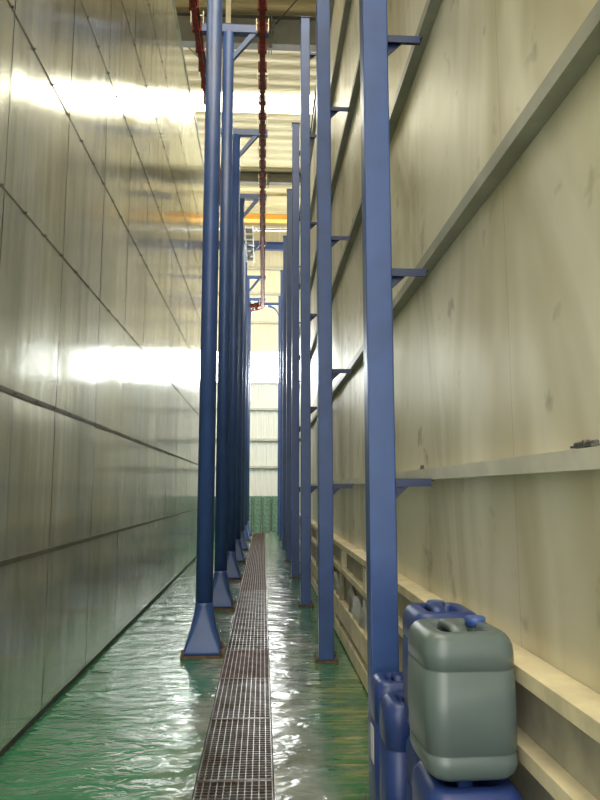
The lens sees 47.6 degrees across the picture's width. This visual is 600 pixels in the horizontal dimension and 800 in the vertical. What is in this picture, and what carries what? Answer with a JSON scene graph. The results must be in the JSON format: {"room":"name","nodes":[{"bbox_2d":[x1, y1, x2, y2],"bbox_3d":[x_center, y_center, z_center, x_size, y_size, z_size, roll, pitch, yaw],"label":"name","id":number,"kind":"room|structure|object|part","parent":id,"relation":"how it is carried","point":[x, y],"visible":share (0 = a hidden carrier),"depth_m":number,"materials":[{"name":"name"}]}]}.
{"room":"factory interior","nodes":[
{"label":"factory interior","id":0,"kind":"room"},
{"bbox_2d":[0,0,203,757],"bbox_3d":[-3.420,-1.990,7.755,3.220,8.880,18.400,0,-8,-3],"label":"wall","id":1,"kind":"structure","parent":0,"point":[102,163],"depth_m":5.55,"materials":[{"name":"beige metal"}]},
{"bbox_2d":[0,530,368,799],"bbox_3d":[-0.447,2.674,8.006,18.000,0.300,34.600,0,-8,-3],"label":"floor","id":2,"kind":"structure","parent":0,"point":[134,725],"depth_m":4.35,"materials":[{"name":"green paint"}]},
{"bbox_2d":[180,0,224,658],"bbox_3d":[-0.793,-1.626,6.587,0.980,7.852,0.370,0,-8,-3],"label":"post","id":3,"kind":"object","parent":2,"relation":"on","point":[203,641],"visible":1,"depth_m":6.35,"materials":[{"name":"blue metal"}]},
{"bbox_3d":[-0.863,2.256,6.069,0.370,0.020,0.370,0,-8,-3],"label":"plate","id":4,"kind":"part","parent":3,"relation":"part of","materials":[{"name":"blue metal"}]},
{"bbox_2d":[214,496,215,531],"bbox_3d":[-3.098,3.963,23.652,0.321,1.240,0.318,1,-8,-3],"label":"screen","id":5,"kind":"object","parent":2,"relation":"on","point":[215,496],"visible":0.09,"depth_m":23.57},
{"bbox_2d":[202,23,268,609],"bbox_3d":[-0.923,-1.311,8.963,0.980,7.852,0.370,0,-8,-3],"label":"post","id":6,"kind":"object","parent":2,"relation":"on","point":[222,596],"visible":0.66,"depth_m":8.88,"materials":[{"name":"blue metal"}]},
{"bbox_3d":[-0.993,2.570,8.445,0.370,0.020,0.370,0,-8,-3],"label":"plate","id":7,"kind":"part","parent":6,"relation":"part of","materials":[{"name":"metal"}]},
{"bbox_2d":[189,0,268,310],"bbox_3d":[-0.955,-4.823,9.610,1.020,0.315,26.265,0,-8,-3],"label":"conveyor","id":8,"kind":"object","parent":6,"relation":"attached to","point":[196,23],"visible":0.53,"depth_m":10.10,"materials":[{"name":"red metal"}]},
{"bbox_3d":[-0.923,-5.148,9.470,0.980,0.112,0.100,0,-8,-3],"label":"arm","id":9,"kind":"part","parent":6,"relation":"part of","materials":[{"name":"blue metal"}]},
{"bbox_2d":[202,588,271,799],"bbox_3d":[-0.745,3.208,11.051,0.434,0.120,24.000,0,-8,-3],"label":"channel","id":10,"kind":"object","parent":2,"relation":"in","point":[250,588],"depth_m":4.45,"materials":[{"name":"grey metal"}]},
{"bbox_2d":[196,558,273,798],"bbox_3d":[-0.745,3.058,11.071,0.434,0.183,24.000,0,-8,-3],"label":"drain edge","id":11,"kind":"structure","parent":10,"relation":"on","point":[265,558],"depth_m":4.41,"materials":[{"name":"grey metal"}]},
{"bbox_2d":[193,780,273,799],"bbox_3d":[-0.303,1.873,2.957,0.382,0.035,0.932,0,-8,-3],"label":"drain grate","id":12,"kind":"object","parent":11,"relation":"on","point":[247,787],"visible":1,"depth_m":3.34,"materials":[{"name":"metal"}]},
{"bbox_2d":[197,718,272,781],"bbox_3d":[-0.353,1.996,3.888,0.382,0.035,0.932,0,-8,-3],"label":"drain grate","id":13,"kind":"object","parent":11,"relation":"on","point":[234,737],"visible":0.94,"depth_m":3.84,"materials":[{"name":"metal"}]},
{"bbox_2d":[211,678,270,718],"bbox_3d":[-0.404,2.119,4.818,0.382,0.035,0.932,0,-8,-3],"label":"drain grate","id":14,"kind":"object","parent":11,"relation":"on","point":[249,688],"visible":0.95,"depth_m":4.78,"materials":[{"name":"metal"}]},
{"bbox_2d":[220,650,268,678],"bbox_3d":[-0.455,2.242,5.749,0.382,0.035,0.932,0,-8,-3],"label":"drain grate","id":15,"kind":"object","parent":11,"relation":"on","point":[238,664],"visible":0.95,"depth_m":5.73,"materials":[{"name":"metal"}]},
{"bbox_2d":[227,629,267,649],"bbox_3d":[-0.505,2.365,6.679,0.382,0.035,0.932,0,-8,-3],"label":"drain grate","id":16,"kind":"object","parent":11,"relation":"on","point":[260,632],"visible":0.94,"depth_m":6.68,"materials":[{"name":"metal"}]},
{"bbox_2d":[231,613,267,629],"bbox_3d":[-0.556,2.489,7.610,0.382,0.035,0.932,0,-8,-3],"label":"drain grate","id":17,"kind":"object","parent":11,"relation":"on","point":[243,616],"visible":0.93,"depth_m":7.62,"materials":[{"name":"metal"}]},
{"bbox_2d":[235,600,266,612],"bbox_3d":[-0.606,2.612,8.540,0.382,0.035,0.932,0,-8,-3],"label":"drain grate","id":18,"kind":"object","parent":11,"relation":"on","point":[258,605],"visible":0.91,"depth_m":8.55,"materials":[{"name":"metal"}]},
{"bbox_2d":[238,590,266,600],"bbox_3d":[-0.657,2.735,9.471,0.382,0.035,0.932,0,-8,-3],"label":"drain grate","id":19,"kind":"object","parent":11,"relation":"on","point":[250,595],"visible":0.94,"depth_m":9.48,"materials":[{"name":"metal"}]},
{"bbox_2d":[240,582,265,589],"bbox_3d":[-0.708,2.858,10.401,0.382,0.035,0.932,0,-8,-3],"label":"drain grate","id":20,"kind":"object","parent":11,"relation":"on","point":[245,585],"visible":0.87,"depth_m":10.42,"materials":[{"name":"metal"}]},
{"bbox_2d":[242,574,265,581],"bbox_3d":[-0.758,2.981,11.332,0.382,0.035,0.932,0,-8,-3],"label":"drain grate","id":21,"kind":"object","parent":11,"relation":"on","point":[247,577],"visible":0.91,"depth_m":11.35,"materials":[{"name":"metal"}]},
{"bbox_2d":[244,568,265,573],"bbox_3d":[-0.809,3.104,12.262,0.382,0.035,0.932,0,-8,-3],"label":"drain grate","id":22,"kind":"object","parent":11,"relation":"on","point":[247,570],"visible":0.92,"depth_m":12.28,"materials":[{"name":"metal"}]},
{"bbox_2d":[245,563,265,567],"bbox_3d":[-0.860,3.227,13.193,0.382,0.035,0.932,0,-8,-3],"label":"drain grate","id":23,"kind":"object","parent":11,"relation":"on","point":[248,565],"visible":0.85,"depth_m":13.20,"materials":[{"name":"metal"}]},
{"bbox_2d":[247,558,264,562],"bbox_3d":[-0.910,3.351,14.123,0.382,0.035,0.932,0,-8,-3],"label":"drain grate","id":24,"kind":"object","parent":11,"relation":"on","point":[249,560],"visible":0.88,"depth_m":14.14,"materials":[{"name":"metal"}]},
{"bbox_2d":[248,554,264,557],"bbox_3d":[-0.961,3.474,15.054,0.382,0.035,0.932,0,-8,-3],"label":"drain grate","id":25,"kind":"object","parent":11,"relation":"on","point":[249,555],"visible":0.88,"depth_m":15.14,"materials":[{"name":"metal"}]},
{"bbox_2d":[249,547,264,550],"bbox_3d":[-1.062,3.720,16.915,0.382,0.035,0.932,0,-8,-3],"label":"drain grate","id":26,"kind":"object","parent":11,"relation":"on","point":[251,548],"visible":0.83,"depth_m":17.02,"materials":[{"name":"metal"}]},
{"bbox_2d":[249,550,264,553],"bbox_3d":[-1.011,3.597,15.985,0.382,0.035,0.932,0,-8,-3],"label":"drain grate","id":27,"kind":"object","parent":11,"relation":"on","point":[260,551],"visible":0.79,"depth_m":16.00,"materials":[{"name":"metal"}]},
{"bbox_2d":[250,544,264,546],"bbox_3d":[-1.113,3.843,17.846,0.382,0.035,0.932,0,-8,-3],"label":"drain grate","id":28,"kind":"object","parent":11,"relation":"on","point":[251,545],"visible":0.85,"depth_m":17.96,"materials":[{"name":"metal"}]},
{"bbox_2d":[251,539,264,541],"bbox_3d":[-1.214,4.090,19.706,0.382,0.035,0.932,0,-8,-3],"label":"drain grate","id":29,"kind":"object","parent":11,"relation":"on","point":[253,540],"visible":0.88,"depth_m":19.81,"materials":[{"name":"metal"}]},
{"bbox_2d":[220,128,267,580],"bbox_3d":[-1.071,-0.951,11.685,0.980,7.852,0.370,0,-8,-3],"label":"post","id":30,"kind":"object","parent":2,"relation":"on","point":[233,572],"visible":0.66,"depth_m":11.61,"materials":[{"name":"blue metal"}]},
{"bbox_3d":[-1.071,-4.788,12.193,0.980,0.112,0.100,0,-8,-3],"label":"arm","id":31,"kind":"part","parent":30,"relation":"part of","materials":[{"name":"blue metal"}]},
{"bbox_2d":[249,496,252,531],"bbox_3d":[-1.812,3.972,23.721,0.321,1.240,0.318,1,-8,-3],"label":"screen","id":32,"kind":"object","parent":2,"relation":"on","point":[250,497],"visible":0.4,"depth_m":23.62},
{"bbox_2d":[236,194,266,562],"bbox_3d":[-1.216,-0.597,14.357,0.980,7.852,0.370,0,-8,-3],"label":"post","id":33,"kind":"object","parent":2,"relation":"on","point":[255,198],"visible":0.56,"depth_m":14.30,"materials":[{"name":"blue metal"}]},
{"bbox_2d":[244,226,254,261],"bbox_3d":[-1.187,-3.641,15.969,0.210,0.070,2.250,0,-8,-3],"label":"ladder","id":34,"kind":"object","parent":33,"relation":"attached to","point":[245,229],"visible":0.98,"depth_m":15.79,"materials":[{"name":"metal"}]},
{"bbox_3d":[-1.265,-3.639,15.990,0.024,0.070,2.200,0,-8,-3],"label":"rail","id":35,"kind":"part","parent":34,"relation":"part of","materials":[{"name":"metal"}]},
{"bbox_3d":[-1.095,-3.637,15.999,0.024,0.070,2.200,0,-8,-3],"label":"rail","id":36,"kind":"part","parent":34,"relation":"part of","materials":[{"name":"metal"}]},
{"bbox_3d":[-1.216,-4.434,14.865,0.980,0.112,0.100,0,-8,-3],"label":"arm","id":37,"kind":"part","parent":33,"relation":"part of","materials":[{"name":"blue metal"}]},
{"bbox_2d":[241,240,265,550],"bbox_3d":[-1.367,-0.231,17.129,0.980,7.852,0.370,0,-8,-3],"label":"post","id":38,"kind":"object","parent":2,"relation":"on","point":[245,547],"visible":0.47,"depth_m":17.03,"materials":[{"name":"blue metal"}]},
{"bbox_3d":[-1.367,-4.067,17.637,0.980,0.112,0.100,0,-8,-3],"label":"arm","id":39,"kind":"part","parent":38,"relation":"part of","materials":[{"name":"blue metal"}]},
{"bbox_2d":[247,298,261,535],"bbox_3d":[-1.653,0.464,22.376,0.980,7.852,0.370,0,-8,-3],"label":"post","id":40,"kind":"object","parent":2,"relation":"on","point":[251,299],"visible":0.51,"depth_m":22.32,"materials":[{"name":"blue metal"}]},
{"bbox_3d":[-1.653,-3.373,22.884,0.980,0.112,0.100,0,-8,-3],"label":"arm","id":41,"kind":"part","parent":40,"relation":"part of","materials":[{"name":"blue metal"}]},
{"bbox_2d":[245,275,265,541],"bbox_3d":[-1.523,0.149,20.000,0.980,7.852,0.370,0,-8,-3],"label":"post","id":42,"kind":"object","parent":2,"relation":"on","point":[249,277],"visible":0.44,"depth_m":19.99,"materials":[{"name":"blue metal"}]},
{"bbox_3d":[-1.523,-3.687,20.508,0.980,0.112,0.100,0,-8,-3],"label":"arm","id":43,"kind":"part","parent":42,"relation":"part of","materials":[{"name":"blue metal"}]},
{"bbox_2d":[252,496,261,531],"bbox_3d":[-1.490,3.974,23.738,0.321,1.240,0.318,1,-8,-3],"label":"screen","id":44,"kind":"object","parent":2,"relation":"on","point":[257,500],"visible":1,"depth_m":23.62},
{"bbox_2d":[262,496,270,531],"bbox_3d":[-1.169,3.976,23.756,0.321,1.240,0.318,1,-8,-3],"label":"screen","id":45,"kind":"object","parent":2,"relation":"on","point":[266,500],"visible":1,"depth_m":23.64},
{"bbox_2d":[254,296,279,534],"bbox_3d":[-1.003,0.425,22.921,1.150,8.072,0.200,0,-8,-3],"label":"support post","id":46,"kind":"object","parent":2,"relation":"on","point":[269,304],"visible":0.38,"depth_m":22.94,"materials":[{"name":"blue metal"}]},
{"bbox_3d":[-1.158,-3.297,23.406,0.840,0.100,0.100,0,-8,-3],"label":"cross arm","id":47,"kind":"part","parent":46,"relation":"part of","materials":[{"name":"blue metal"}]},
{"bbox_2d":[271,496,277,531],"bbox_3d":[-0.847,3.979,23.773,0.321,1.240,0.318,1,-8,-3],"label":"screen","id":48,"kind":"object","parent":2,"relation":"on","point":[274,502],"visible":0.64,"depth_m":23.64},
{"bbox_2d":[278,270,282,540],"bbox_3d":[-0.456,0.068,20.221,0.350,8.072,0.200,0,-8,-3],"label":"support post","id":49,"kind":"object","parent":2,"relation":"on","point":[281,271],"visible":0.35,"depth_m":20.18,"materials":[{"name":"blue metal"}]},
{"bbox_2d":[281,235,286,548],"bbox_3d":[-0.302,-0.306,17.399,0.350,8.072,0.200,0,-8,-3],"label":"support post","id":50,"kind":"object","parent":2,"relation":"on","point":[283,546],"visible":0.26,"depth_m":17.31,"materials":[{"name":"blue metal"}]},
{"bbox_2d":[284,189,299,560],"bbox_3d":[-0.151,-0.673,14.627,0.350,8.072,0.200,0,-8,-3],"label":"support post","id":51,"kind":"object","parent":2,"relation":"on","point":[289,191],"visible":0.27,"depth_m":14.53,"materials":[{"name":"blue metal"}]},
{"bbox_2d":[289,122,299,577],"bbox_3d":[-0.003,-1.033,11.905,0.350,8.072,0.200,0,-8,-3],"label":"support post","id":52,"kind":"object","parent":2,"relation":"on","point":[295,490],"visible":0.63,"depth_m":11.80,"materials":[{"name":"blue metal"}]},
{"bbox_2d":[297,16,317,606],"bbox_3d":[0.147,-1.400,9.133,0.350,8.072,0.200,0,-8,-3],"label":"support post","id":53,"kind":"object","parent":2,"relation":"on","point":[306,317],"visible":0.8,"depth_m":9.04,"materials":[{"name":"blue metal"}]},
{"bbox_3d":[0.072,2.593,8.601,0.200,0.015,0.200,0,-8,-3],"label":"plate","id":54,"kind":"part","parent":53,"relation":"part of","materials":[{"name":"metal"}]},
{"bbox_2d":[314,0,353,663],"bbox_3d":[0.298,-1.767,6.362,0.350,8.072,0.200,0,-8,-3],"label":"support post","id":55,"kind":"object","parent":2,"relation":"on","point":[325,112],"visible":1,"depth_m":6.13,"materials":[{"name":"blue metal"}]},
{"bbox_3d":[0.223,2.227,5.829,0.200,0.015,0.200,0,-8,-3],"label":"plate","id":56,"kind":"part","parent":55,"relation":"part of","materials":[{"name":"metal"}]},
{"bbox_2d":[370,672,403,799],"bbox_3d":[0.436,1.502,2.861,0.272,0.673,0.231,0,-8,-3],"label":"jerrycan","id":57,"kind":"object","parent":2,"relation":"on","point":[381,683],"visible":0.3,"depth_m":2.81,"materials":[{"name":"plastic"}]},
{"bbox_3d":[0.417,1.202,2.899,0.046,0.069,0.115,0,-8,-3],"label":"handle","id":58,"kind":"part","parent":57,"relation":"part of","materials":[{"name":"blue plastic"}]},
{"bbox_2d":[379,691,409,799],"bbox_3d":[0.450,1.478,2.622,0.268,0.658,0.231,0,-8,-3],"label":"jerrycan","id":59,"kind":"object","parent":2,"relation":"on","point":[394,726],"visible":0.38,"depth_m":2.55,"materials":[{"name":"blue plastic"}]},
{"bbox_2d":[359,0,433,799],"bbox_3d":[0.458,-2.135,3.580,0.350,8.072,0.200,0,-8,-3],"label":"support post","id":60,"kind":"object","parent":2,"relation":"on","point":[382,487],"visible":0.85,"depth_m":3.28,"materials":[{"name":"blue metal"}]},
{"bbox_2d":[406,736,419,799],"bbox_3d":[0.495,1.462,2.308,0.236,0.608,0.276,0,-8,-3],"label":"jerrycan","id":61,"kind":"object","parent":2,"relation":"on","point":[412,758],"visible":0.04,"depth_m":2.35,"materials":[{"name":"blue plastic"}]},
{"bbox_2d":[402,599,475,722],"bbox_3d":[0.498,0.939,2.383,0.244,0.438,0.286,0,-8,-3],"label":"jerrycan","id":62,"kind":"object","parent":61,"relation":"on","point":[433,608],"visible":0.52,"depth_m":2.40,"materials":[{"name":"blue plastic"}]},
{"bbox_3d":[0.478,0.756,2.406,0.046,0.069,0.170,0,-8,-3],"label":"handle","id":63,"kind":"part","parent":62,"relation":"part of","materials":[{"name":"blue plastic"}]},
{"bbox_2d":[299,512,599,799],"bbox_3d":[0.362,2.054,8.031,0.106,0.935,19.200,0,-8,-3],"label":"frame","id":64,"kind":"object","parent":2,"relation":"on","point":[558,716],"visible":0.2,"depth_m":1.96,"materials":[{"name":"beige metal"}]},
{"bbox_2d":[334,570,338,594],"bbox_3d":[0.379,1.922,7.302,0.041,0.235,0.920,0,-8,-3],"label":"plastic sheet","id":65,"kind":"object","parent":64,"relation":"on","point":[336,577],"visible":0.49,"depth_m":7.18,"materials":[{"name":"plastic"}]},
{"bbox_2d":[348,585,366,631],"bbox_3d":[0.470,1.700,5.619,0.041,0.235,0.920,0,-8,-3],"label":"plastic sheet","id":66,"kind":"object","parent":64,"relation":"on","point":[359,612],"visible":0.97,"depth_m":5.52,"materials":[{"name":"plastic"}]},
{"bbox_2d":[412,760,522,799],"bbox_3d":[0.486,1.401,1.962,0.281,0.638,0.306,0,-8,-3],"label":"jerrycan","id":67,"kind":"object","parent":2,"relation":"on","point":[425,786],"visible":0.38,"depth_m":1.91,"materials":[{"name":"blue plastic"}]},
{"bbox_2d":[408,615,517,781],"bbox_3d":[0.479,0.876,2.042,0.271,0.413,0.296,1,-8,-5],"label":"jerrycan","id":68,"kind":"object","parent":67,"relation":"on","point":[462,702],"visible":1,"depth_m":1.91,"materials":[{"name":"plastic"}]},
{"bbox_3d":[0.460,0.705,2.063,0.046,0.069,0.180,1,-8,-5],"label":"handle","id":69,"kind":"part","parent":68,"relation":"part of","materials":[{"name":"plastic"}]},
{"bbox_3d":[0.466,1.118,1.999,0.046,0.069,0.190,0,-8,-3],"label":"handle","id":70,"kind":"part","parent":67,"relation":"part of","materials":[{"name":"blue plastic"}]},
{"bbox_2d":[175,0,315,226],"bbox_3d":[-0.447,-9.024,9.555,18.000,0.044,34.600,0,-8,-3],"label":"ceiling","id":71,"kind":"structure","parent":0,"point":[283,67],"depth_m":17.40,"materials":[{"name":"beige metal"}]},
{"bbox_2d":[224,0,231,23],"bbox_3d":[-1.474,-8.053,14.017,0.180,0.775,0.180,0,-8,-3],"label":"post","id":72,"kind":"object","parent":71,"relation":"hanging from","point":[228,2],"visible":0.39,"depth_m":13.95,"materials":[{"name":"grey metal"}]},
{"bbox_2d":[177,12,315,54],"bbox_3d":[-0.733,-7.919,14.747,18.000,0.770,0.240,0,-8,-3],"label":"rafter","id":73,"kind":"object","parent":71,"relation":"attached to","point":[284,35],"visible":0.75,"depth_m":14.74,"materials":[{"name":"grey metal"}]},
{"bbox_3d":[-0.645,-7.918,14.751,0.135,0.770,0.240,0,-8,-3],"label":"splice plate","id":74,"kind":"part","parent":73,"relation":"part of","materials":[{"name":"grey metal"}]},
{"bbox_2d":[191,91,313,113],"bbox_3d":[-0.913,-7.906,18.119,18.000,0.030,0.900,0,-8,-3],"label":"window","id":75,"kind":"structure","parent":71,"relation":"attached to","point":[242,102],"depth_m":18.06,"materials":[{"name":"beige glass"}]},
{"bbox_2d":[219,213,286,222],"bbox_3d":[-2.205,-6.684,23.393,4.000,1.050,0.300,0,-8,-3],"label":"girder","id":76,"kind":"object","parent":71,"relation":"hanging from","point":[269,218],"visible":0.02,"depth_m":23.28,"materials":[{"name":"yellow metal"}]},
{"bbox_2d":[219,225,286,231],"bbox_3d":[-1.244,-6.530,24.132,18.000,1.160,0.220,0,-8,-3],"label":"duct pipe","id":77,"kind":"object","parent":71,"relation":"hanging from","point":[255,228],"visible":0.07,"depth_m":24.01,"materials":[{"name":"grey metal"}]},
{"bbox_2d":[240,171,299,187],"bbox_3d":[-1.126,-7.121,21.994,18.000,0.450,0.240,0,-8,-3],"label":"rafter","id":78,"kind":"object","parent":71,"relation":"attached to","point":[246,177],"visible":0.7,"depth_m":21.98,"materials":[{"name":"grey metal"}]},
{"bbox_3d":[-1.038,-7.120,21.999,0.135,0.450,0.240,0,-8,-3],"label":"splice plate","id":79,"kind":"part","parent":78,"relation":"part of","materials":[{"name":"grey metal"}]},
{"bbox_2d":[275,0,296,23],"bbox_3d":[0.336,-8.424,13.559,0.028,0.188,3.054,5,-9,-34],"label":"rod","id":80,"kind":"object","parent":71,"relation":"attached to","point":[295,0],"visible":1,"depth_m":14.45,"materials":[{"name":"grey metal"}]},
{"bbox_2d":[215,230,286,527],"bbox_3d":[-1.387,-1.011,25.894,17.980,11.700,0.050,0,-8,-3],"label":"wall","id":81,"kind":"structure","parent":0,"point":[264,337],"depth_m":25.80,"materials":[{"name":"beige metal"}]},
{"bbox_2d":[215,466,277,467],"bbox_3d":[-1.373,2.498,25.352,18.000,0.080,0.095,0,-8,-3],"label":"wall rail","id":82,"kind":"object","parent":81,"relation":"attached to","point":[215,466],"visible":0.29,"depth_m":25.30,"materials":[{"name":"white metal"}]},
{"bbox_2d":[216,352,277,381],"bbox_3d":[-1.389,-1.245,25.960,18.020,1.180,0.060,0,-8,-3],"label":"window","id":83,"kind":"structure","parent":81,"relation":"in","point":[264,365],"depth_m":25.97,"materials":[{"name":"white glass"}]},
{"bbox_2d":[216,382,277,384],"bbox_3d":[-1.373,-0.635,25.767,18.000,0.080,0.095,0,-8,-3],"label":"wall rail","id":84,"kind":"object","parent":81,"relation":"attached to","point":[265,383],"visible":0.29,"depth_m":25.73,"materials":[{"name":"white metal"}]},
{"bbox_2d":[216,408,277,409],"bbox_3d":[-1.373,0.347,25.637,18.000,0.080,0.095,0,-8,-3],"label":"wall rail","id":85,"kind":"object","parent":81,"relation":"attached to","point":[216,408],"visible":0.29,"depth_m":25.59,"materials":[{"name":"white metal"}]},
{"bbox_2d":[217,320,277,323],"bbox_3d":[-1.373,-2.974,26.076,18.000,0.080,0.095,0,-8,-3],"label":"wall rail","id":86,"kind":"object","parent":81,"relation":"attached to","point":[252,322],"visible":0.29,"depth_m":26.04,"materials":[{"name":"beige metal"}]},
{"bbox_2d":[218,292,279,294],"bbox_3d":[-1.373,-4.095,26.224,18.000,0.080,0.095,0,-8,-3],"label":"wall rail","id":87,"kind":"object","parent":81,"relation":"attached to","point":[251,293],"depth_m":26.18,"materials":[{"name":"beige metal"}]},
{"bbox_2d":[218,267,282,269],"bbox_3d":[-1.373,-5.086,26.356,18.000,0.080,0.095,0,-8,-3],"label":"wall rail","id":88,"kind":"object","parent":81,"relation":"attached to","point":[248,268],"depth_m":26.32,"materials":[{"name":"beige metal"}]},
{"bbox_2d":[250,438,277,440],"bbox_3d":[-1.373,1.487,25.486,18.000,0.080,0.095,0,-8,-3],"label":"wall rail","id":89,"kind":"object","parent":81,"relation":"attached to","point":[251,439],"visible":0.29,"depth_m":25.43,"materials":[{"name":"white metal"}]},
{"bbox_2d":[299,0,599,693],"bbox_3d":[2.202,-1.521,8.554,3.630,8.160,19.500,0,-8,-3],"label":"wall","id":90,"kind":"structure","parent":0,"point":[496,353],"depth_m":2.60,"materials":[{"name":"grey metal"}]},
{"bbox_2d":[299,0,333,238],"bbox_3d":[0.399,-5.036,8.921,0.082,0.054,19.500,0,-8,-3],"label":"wall rail","id":91,"kind":"object","parent":90,"relation":"attached to","point":[331,1],"visible":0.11,"depth_m":11.51,"materials":[{"name":"metal"}]},
{"bbox_2d":[299,0,351,283],"bbox_3d":[0.399,-3.817,8.760,0.082,0.054,19.500,0,-8,-3],"label":"wall rail","id":92,"kind":"object","parent":90,"relation":"attached to","point":[347,3],"visible":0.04,"depth_m":7.82,"materials":[{"name":"metal"}]},
{"bbox_2d":[299,54,359,337],"bbox_3d":[0.399,-2.567,8.595,0.082,0.054,19.500,0,-8,-3],"label":"wall rail","id":93,"kind":"object","parent":90,"relation":"attached to","point":[356,83],"visible":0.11,"depth_m":7.11,"materials":[{"name":"metal"}]},
{"bbox_2d":[299,0,441,389],"bbox_3d":[0.399,-1.299,8.427,0.082,0.054,19.500,0,-8,-3],"label":"wall rail","id":94,"kind":"object","parent":90,"relation":"attached to","point":[431,8],"visible":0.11,"depth_m":4.08,"materials":[{"name":"metal"}]},
{"bbox_2d":[299,0,599,441],"bbox_3d":[0.399,-0.059,8.263,0.082,0.054,19.500,0,-8,-3],"label":"wall rail","id":95,"kind":"object","parent":90,"relation":"attached to","point":[583,48],"visible":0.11,"depth_m":2.23,"materials":[{"name":"beige metal"}]},
{"bbox_2d":[299,439,599,486],"bbox_3d":[0.399,0.985,8.124,0.082,0.079,19.500,0,-8,-3],"label":"wall rail","id":96,"kind":"object","parent":90,"relation":"attached to","point":[584,455],"visible":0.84,"depth_m":2.11,"materials":[{"name":"cream painted steel"}]},
{"bbox_3d":[8.590,-3.235,9.280,0.100,11.750,34.600,0,-8,-3],"label":"wall","id":97,"kind":"structure","parent":0,"visible":0},
{"bbox_2d":[219,241,282,250],"bbox_3d":[-1.341,-5.848,25.855,18.000,0.280,0.200,0,-8,-3],"label":"tie beam","id":98,"kind":"structure","parent":97,"relation":"attached to","point":[270,246],"depth_m":25.86,"materials":[{"name":"blue metal"}]}
]}

